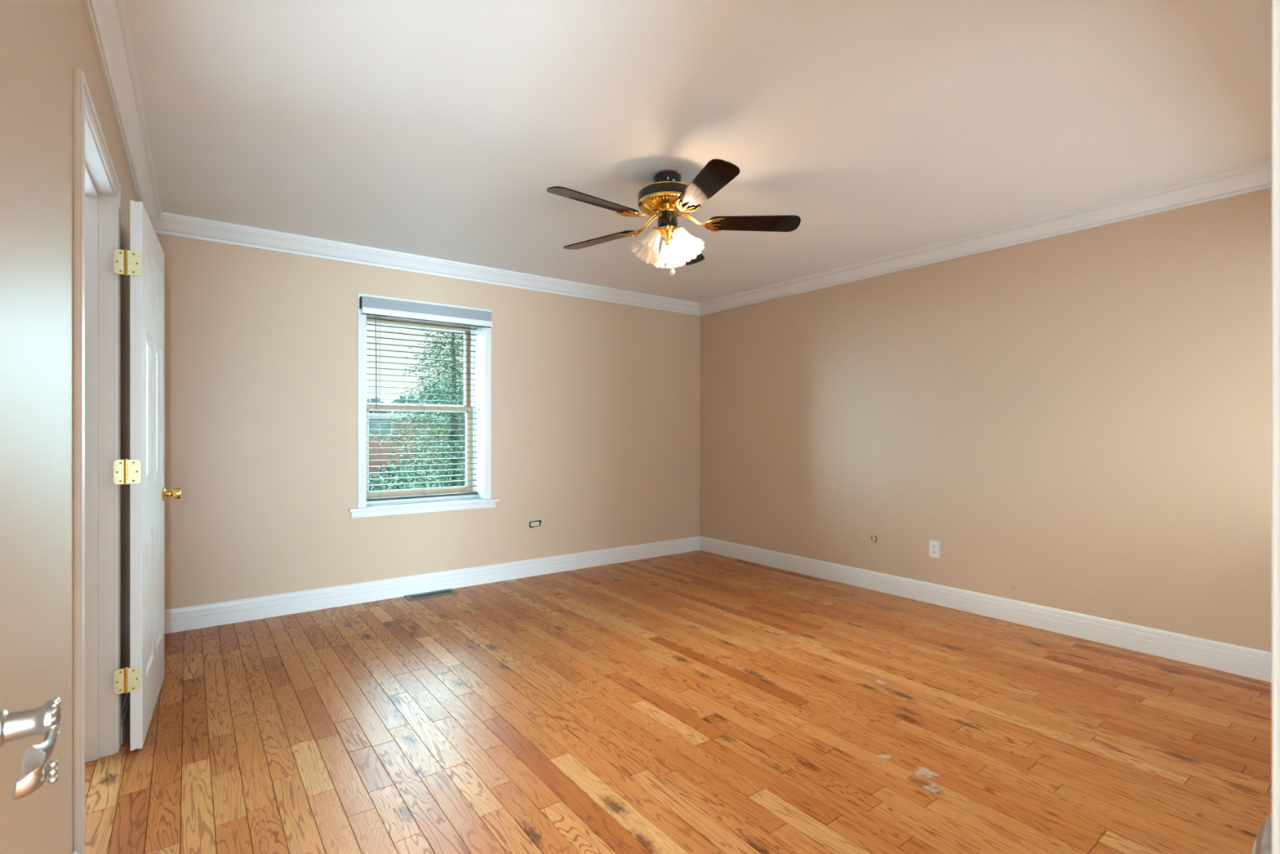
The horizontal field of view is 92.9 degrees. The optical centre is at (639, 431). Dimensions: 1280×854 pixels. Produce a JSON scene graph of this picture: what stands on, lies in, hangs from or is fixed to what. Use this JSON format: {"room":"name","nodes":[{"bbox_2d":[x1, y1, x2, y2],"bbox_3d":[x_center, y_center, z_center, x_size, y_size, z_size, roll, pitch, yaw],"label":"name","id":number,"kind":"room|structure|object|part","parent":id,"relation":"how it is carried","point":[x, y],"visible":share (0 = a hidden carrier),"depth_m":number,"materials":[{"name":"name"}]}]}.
{"room":"empty bedroom","nodes":[
{"label":"empty bedroom","id":0,"kind":"room"},
{"bbox_2d":[0,0,136,853],"bbox_3d":[-1.610,-0.010,1.670,0.140,2.500,4.460,0,0,-36],"label":"wall","id":1,"kind":"structure","parent":0,"point":[42,42],"depth_m":1.22,"materials":[{"name":"beige paint"}]},
{"bbox_2d":[73,66,120,853],"bbox_3d":[-1.740,0.133,1.861,0.174,2.095,0.920,0,0,-37],"label":"door frame","id":2,"kind":"structure","parent":1,"relation":"attached to","point":[96,185],"depth_m":2.18,"materials":[{"name":"white paint"}]},
{"bbox_2d":[71,663,129,853],"bbox_3d":[-1.548,1.112,1.721,0.020,0.136,4.430,0,0,-36],"label":"baseboard","id":3,"kind":"structure","parent":1,"relation":"attached to","point":[125,698],"depth_m":2.39,"materials":[{"name":"white paint"}]},
{"bbox_2d":[81,0,161,224],"bbox_3d":[-1.525,-1.206,1.738,0.078,0.108,4.430,0,0,-36],"label":"crown molding","id":4,"kind":"structure","parent":1,"relation":"attached to","point":[107,20],"depth_m":2.13,"materials":[{"name":"white paint"}]},
{"bbox_2d":[113,200,182,751],"bbox_3d":[-2.058,0.162,2.576,0.108,2.020,0.798,0,0,-30],"label":"door","id":5,"kind":"structure","parent":1,"relation":"in","point":[144,262],"depth_m":2.33,"materials":[{"name":"white paint"}]},
{"bbox_3d":[-1.893,0.910,2.217,0.036,0.089,0.002,0,0,-37],"label":"jamb plate","id":6,"kind":"part","parent":5,"relation":"part of","materials":[{"name":"gold metal"}]},
{"bbox_3d":[-1.893,0.148,2.217,0.036,0.089,0.002,0,0,-37],"label":"jamb plate","id":7,"kind":"part","parent":5,"relation":"part of","materials":[{"name":"gold metal"}]},
{"bbox_3d":[-1.893,-0.617,2.217,0.036,0.089,0.002,0,0,-37],"label":"jamb plate","id":8,"kind":"part","parent":5,"relation":"part of","materials":[{"name":"gold metal"}]},
{"bbox_3d":[-1.857,0.910,2.235,0.038,0.089,0.002,0,0,-33],"label":"plate","id":9,"kind":"part","parent":5,"relation":"part of","materials":[{"name":"gold metal"}]},
{"bbox_3d":[-1.857,0.148,2.235,0.038,0.089,0.002,0,0,-33],"label":"plate","id":10,"kind":"part","parent":5,"relation":"part of","materials":[{"name":"gold metal"}]},
{"bbox_3d":[-1.857,-0.617,2.235,0.038,0.089,0.002,0,0,-33],"label":"plate","id":11,"kind":"part","parent":5,"relation":"part of","materials":[{"name":"gold metal"}]},
{"bbox_3d":[-2.214,0.295,2.882,0.072,0.066,0.066,0,0,-37],"label":"knob","id":12,"kind":"part","parent":5,"relation":"part of","materials":[{"name":"gold metal"}]},
{"bbox_2d":[155,233,699,609],"bbox_3d":[-1.641,-0.010,4.600,5.660,2.500,0.300,0,0,-37],"label":"wall","id":13,"kind":"structure","parent":0,"point":[595,404],"depth_m":4.17,"materials":[{"name":"beige paint"}]},
{"bbox_2d":[348,293,498,518],"bbox_3d":[-1.628,-0.176,4.563,1.071,1.538,0.335,0,0,-37],"label":"window","id":14,"kind":"structure","parent":13,"relation":"in","point":[481,410],"depth_m":4.69,"materials":[{"name":"white paint"}]},
{"bbox_3d":[-1.697,-0.502,4.658,0.837,0.675,0.032,0,0,-37],"label":"sash","id":15,"kind":"part","parent":14,"relation":"part of","materials":[{"name":"beige wood"}]},
{"bbox_3d":[-1.673,0.143,4.625,0.837,0.683,0.034,0,0,-37],"label":"sash","id":16,"kind":"part","parent":14,"relation":"part of","materials":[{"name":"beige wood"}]},
{"bbox_3d":[-1.688,0.504,4.646,0.841,0.042,0.110,0,0,-37],"label":"sill","id":17,"kind":"part","parent":14,"relation":"part of","materials":[{"name":"white paint"}]},
{"bbox_2d":[366,315,478,501],"bbox_3d":[-1.616,-0.193,4.548,0.829,1.375,0.069,0,0,-37],"label":"blind","id":18,"kind":"object","parent":14,"relation":"attached to","point":[422,495],"visible":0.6,"depth_m":4.55,"materials":[{"name":"plastic"}]},
{"bbox_3d":[-1.620,0.486,4.554,0.829,0.018,0.048,0,0,-37],"label":"rail","id":19,"kind":"part","parent":18,"relation":"part of","materials":[{"name":"white plastic"}]},
{"bbox_3d":[-1.620,-0.180,4.554,0.001,1.320,0.054,0,0,-37],"label":"ladder cord","id":20,"kind":"part","parent":18,"relation":"part of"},
{"bbox_2d":[359,296,493,328],"bbox_3d":[-1.528,-0.862,4.428,0.940,0.117,0.064,0,0,-37],"label":"roller shade","id":21,"kind":"object","parent":14,"relation":"attached to","point":[374,306],"visible":1,"depth_m":4.38,"materials":[{"name":"grey fabric"}]},
{"bbox_3d":[-1.524,-0.825,4.429,0.933,0.043,0.062,0,0,-37],"label":"rail","id":22,"kind":"part","parent":21,"relation":"part of","materials":[{"name":"white paint"}]},
{"bbox_2d":[151,212,699,315],"bbox_3d":[-1.105,-1.206,4.764,4.304,0.108,0.078,0,0,-37],"label":"crown molding","id":23,"kind":"structure","parent":13,"relation":"attached to","point":[167,224],"depth_m":4.29,"materials":[{"name":"white paint"}]},
{"bbox_2d":[164,536,699,633],"bbox_3d":[-1.122,1.112,4.787,4.304,0.136,0.020,0,0,-37],"label":"baseboard","id":24,"kind":"structure","parent":13,"relation":"attached to","point":[197,616],"depth_m":4.33,"materials":[{"name":"white paint"}]},
{"bbox_2d":[528,520,541,528],"bbox_3d":[-0.858,0.760,4.992,0.112,0.060,0.008,0,0,-37],"label":"receptacle","id":25,"kind":"object","parent":13,"relation":"attached to","point":[532,523],"visible":1,"depth_m":4.99,"materials":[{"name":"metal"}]},
{"bbox_2d":[84,550,1271,853],"bbox_3d":[0.786,1.210,1.377,5.541,0.061,7.970,0,0,-37],"label":"floor","id":26,"kind":"structure","parent":0,"point":[697,701],"depth_m":2.40,"materials":[{"name":"brown wood"}]},
{"bbox_2d":[403,588,458,600],"bbox_3d":[-1.508,1.177,4.397,0.352,0.005,0.145,0,0,-37],"label":"floor vent","id":27,"kind":"object","parent":26,"relation":"in","point":[449,591],"visible":1,"depth_m":4.39,"materials":[{"name":"brown metal"}]},
{"bbox_2d":[124,0,1271,302],"bbox_3d":[0.738,-1.310,1.403,5.660,0.100,8.170,0,0,-37],"label":"ceiling","id":28,"kind":"structure","parent":0,"point":[438,129],"depth_m":2.42,"materials":[{"name":"paint"}]},
{"bbox_2d":[546,159,800,275],"bbox_3d":[0.187,-1.004,2.981,1.196,0.510,1.249,0,0,-1],"label":"ceiling fan","id":29,"kind":"object","parent":28,"relation":"hanging from","point":[668,198],"visible":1,"depth_m":2.93,"materials":[{"name":"brown wood"}]},
{"bbox_3d":[-0.202,-1.031,2.726,0.455,0.036,0.133,0,0,-37],"label":"blade","id":30,"kind":"part","parent":29,"relation":"part of","materials":[{"name":"brown wood"}]},
{"bbox_3d":[-0.215,-1.010,3.218,0.455,0.035,0.133,0,0,37],"label":"blade","id":31,"kind":"part","parent":29,"relation":"part of","materials":[{"name":"brown wood"}]},
{"bbox_3d":[0.005,-1.035,3.074,0.221,0.085,0.113,0,0,35],"label":"blade arm","id":32,"kind":"part","parent":29,"relation":"part of","materials":[{"name":"gold metal"}]},
{"bbox_3d":[0.007,-1.042,2.885,0.224,0.077,0.112,0,0,-37],"label":"blade arm","id":33,"kind":"part","parent":29,"relation":"part of","materials":[{"name":"gold metal"}]},
{"bbox_3d":[0.020,-0.896,2.928,0.150,0.165,0.155,0,0,15],"label":"lamp shade","id":34,"kind":"part","parent":29,"relation":"part of","materials":[{"name":"white glass"}]},
{"bbox_3d":[0.135,-1.099,2.984,0.290,0.034,0.290,0,0,-37],"label":"vent plate","id":35,"kind":"part","parent":29,"relation":"part of","materials":[{"name":"gold metal"}]},
{"bbox_3d":[0.123,-0.907,2.937,0.002,0.195,0.002,0,0,-37],"label":"pull chain","id":36,"kind":"part","parent":29,"relation":"part of","materials":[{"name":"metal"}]},
{"bbox_3d":[0.152,-0.892,3.097,0.156,0.164,0.156,0,0,-37],"label":"lamp shade","id":37,"kind":"part","parent":29,"relation":"part of","materials":[{"name":"white glass"}]},
{"bbox_3d":[0.155,-0.895,2.937,0.002,0.220,0.002,0,0,-37],"label":"pull chain","id":38,"kind":"part","parent":29,"relation":"part of","materials":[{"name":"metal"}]},
{"bbox_3d":[0.186,-1.042,2.830,0.112,0.076,0.225,0,0,-19],"label":"blade arm","id":39,"kind":"part","parent":29,"relation":"part of","materials":[{"name":"gold metal"}]},
{"bbox_3d":[0.233,-0.896,2.898,0.150,0.166,0.155,0,0,0],"label":"lamp shade","id":40,"kind":"part","parent":29,"relation":"part of","materials":[{"name":"white glass"}]},
{"bbox_3d":[0.253,-1.004,3.386,0.132,0.046,0.455,0,0,19],"label":"blade","id":41,"kind":"part","parent":29,"relation":"part of","materials":[{"name":"brown wood"}]},
{"bbox_3d":[0.295,-1.037,2.981,0.223,0.084,0.111,0,0,-1],"label":"blade arm","id":42,"kind":"part","parent":29,"relation":"part of","materials":[{"name":"gold metal"}]},
{"bbox_3d":[0.267,-1.037,2.579,0.132,0.046,0.455,0,0,-21],"label":"blade","id":43,"kind":"part","parent":29,"relation":"part of","materials":[{"name":"brown wood"}]},
{"bbox_3d":[0.558,-1.020,2.994,0.455,0.039,0.131,0,0,1],"label":"blade","id":44,"kind":"part","parent":29,"relation":"part of","materials":[{"name":"brown wood"}]},
{"bbox_2d":[699,187,1271,652],"bbox_3d":[2.026,-0.010,4.288,0.150,2.500,4.580,0,0,-37],"label":"wall","id":45,"kind":"structure","parent":0,"point":[1080,421],"depth_m":3.70,"materials":[{"name":"beige paint"}]},
{"bbox_2d":[871,535,877,542],"bbox_3d":[1.745,0.801,4.537,0.007,0.052,0.053,0,0,-37],"label":"cable hole","id":46,"kind":"object","parent":45,"relation":"attached to","point":[873,538],"visible":1,"depth_m":4.54,"materials":[{"name":"beige paint"}]},
{"bbox_2d":[928,539,939,558],"bbox_3d":[2.016,0.806,4.168,0.009,0.116,0.072,0,0,-37],"label":"wall outlet","id":47,"kind":"object","parent":45,"relation":"attached to","point":[934,545],"visible":1,"depth_m":4.17,"materials":[{"name":"white plastic"}]},
{"bbox_2d":[931,543,936,548],"bbox_3d":[2.014,0.786,4.166,0.002,0.030,0.033,0,0,-37],"label":"receptacle","id":48,"kind":"object","parent":47,"relation":"attached to","point":[933,545],"depth_m":4.17,"materials":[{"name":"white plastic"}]},
{"bbox_2d":[931,549,936,554],"bbox_3d":[2.014,0.826,4.166,0.002,0.030,0.033,0,0,-37],"label":"receptacle","id":49,"kind":"object","parent":47,"relation":"attached to","point":[933,551],"depth_m":4.17,"materials":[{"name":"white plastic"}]},
{"bbox_2d":[699,535,1271,682],"bbox_3d":[1.913,1.112,4.297,0.020,0.136,4.430,0,0,-37],"label":"baseboard","id":50,"kind":"structure","parent":45,"relation":"attached to","point":[1252,663],"depth_m":3.66,"materials":[{"name":"white paint"}]},
{"bbox_2d":[699,159,1271,315],"bbox_3d":[1.889,-1.206,4.280,0.078,0.108,4.430,0,0,-37],"label":"crown molding","id":51,"kind":"structure","parent":45,"relation":"attached to","point":[1256,176],"depth_m":3.64,"materials":[{"name":"white paint"}]},
{"bbox_3d":[1.069,-0.010,0.833,5.510,2.500,0.120,0,0,-37],"label":"wall","id":52,"kind":"structure","parent":0,"visible":0},
{"bbox_2d":[0,697,62,799],"bbox_3d":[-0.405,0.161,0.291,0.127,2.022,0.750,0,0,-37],"label":"door handle","id":53,"kind":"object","parent":52,"relation":"in","point":[45,721],"depth_m":0.54,"materials":[{"name":"silver metal"}]},
{"bbox_2d":[1252,0,1279,853],"bbox_3d":[0.708,0.161,0.592,0.787,2.022,0.071,0,0,-37],"label":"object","id":54,"kind":"structure","parent":52,"relation":"in","point":[1267,841],"depth_m":0.39,"materials":[{"name":"paint"}]},
{"label":"outside","id":55,"kind":"structure","parent":0,"visible":0},
{"bbox_3d":[-17.560,3.680,65.465,130.000,0.200,114.000,0,0,-37],"label":"lawn","id":56,"kind":"structure","parent":55,"visible":0},
{"bbox_2d":[368,473,381,489],"bbox_3d":[-17.374,2.870,35.685,4.400,1.420,1.720,0,0,-37],"label":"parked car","id":57,"kind":"object","parent":56,"relation":"on","point":[369,473],"visible":0.06,"depth_m":35.80,"materials":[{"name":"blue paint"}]},
{"bbox_2d":[367,397,395,413],"bbox_3d":[-27.870,-0.021,64.030,4.402,7.202,3.067,0,0,-37],"label":"tree","id":58,"kind":"object","parent":56,"relation":"on","point":[379,401],"visible":0.09,"depth_m":63.84,"materials":[{"name":"green plant"}]},
{"bbox_2d":[368,466,419,490],"bbox_3d":[-11.681,2.615,28.702,2.680,1.937,2.179,0,0,-37],"label":"shrub","id":59,"kind":"object","parent":56,"relation":"on","point":[373,489],"visible":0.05,"depth_m":28.32,"materials":[{"name":"green plant"}]},
{"bbox_2d":[368,460,440,490],"bbox_3d":[-9.471,2.381,24.728,3.037,2.402,2.452,0,0,-37],"label":"shrub","id":60,"kind":"object","parent":56,"relation":"on","point":[386,474],"visible":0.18,"depth_m":24.34,"materials":[{"name":"green plant"}]},
{"bbox_2d":[389,394,423,413],"bbox_3d":[-27.951,-0.527,73.960,5.523,8.215,4.049,0,0,-37],"label":"tree","id":61,"kind":"object","parent":56,"relation":"on","point":[400,397],"visible":0.11,"depth_m":73.16,"materials":[{"name":"green plant"}]},
{"bbox_2d":[368,330,465,490],"bbox_3d":[-4.798,0.032,15.762,5.902,7.578,6.196,0,0,5],"label":"conifer tree","id":62,"kind":"object","parent":56,"relation":"on","point":[445,393],"visible":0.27,"depth_m":15.44,"materials":[{"name":"green plant"}]},
{"bbox_2d":[368,413,465,475],"bbox_3d":[-19.637,1.105,52.575,12.291,4.950,9.000,0,0,-37],"label":"brick building","id":63,"kind":"structure","parent":56,"relation":"on","point":[373,418],"depth_m":47.76,"materials":[{"name":"red brick"}]},
{"bbox_3d":[-20.201,-0.270,47.281,1.690,1.040,0.040,0,0,-37],"label":"pane","id":64,"kind":"part","parent":63,"relation":"part of","materials":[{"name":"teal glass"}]},
{"bbox_2d":[409,476,456,488],"bbox_3d":[-6.649,2.476,19.985,2.479,2.214,1.974,0,0,-37],"label":"shrub","id":65,"kind":"object","parent":56,"relation":"on","point":[428,477],"visible":0.04,"depth_m":19.81,"materials":[{"name":"green plant"}]},
{"bbox_2d":[419,382,463,414],"bbox_3d":[-22.547,-1.041,70.451,5.894,9.242,4.184,0,0,-37],"label":"tree","id":66,"kind":"object","parent":56,"relation":"on","point":[447,383],"visible":0.12,"depth_m":69.44,"materials":[{"name":"green plant"}]}
]}

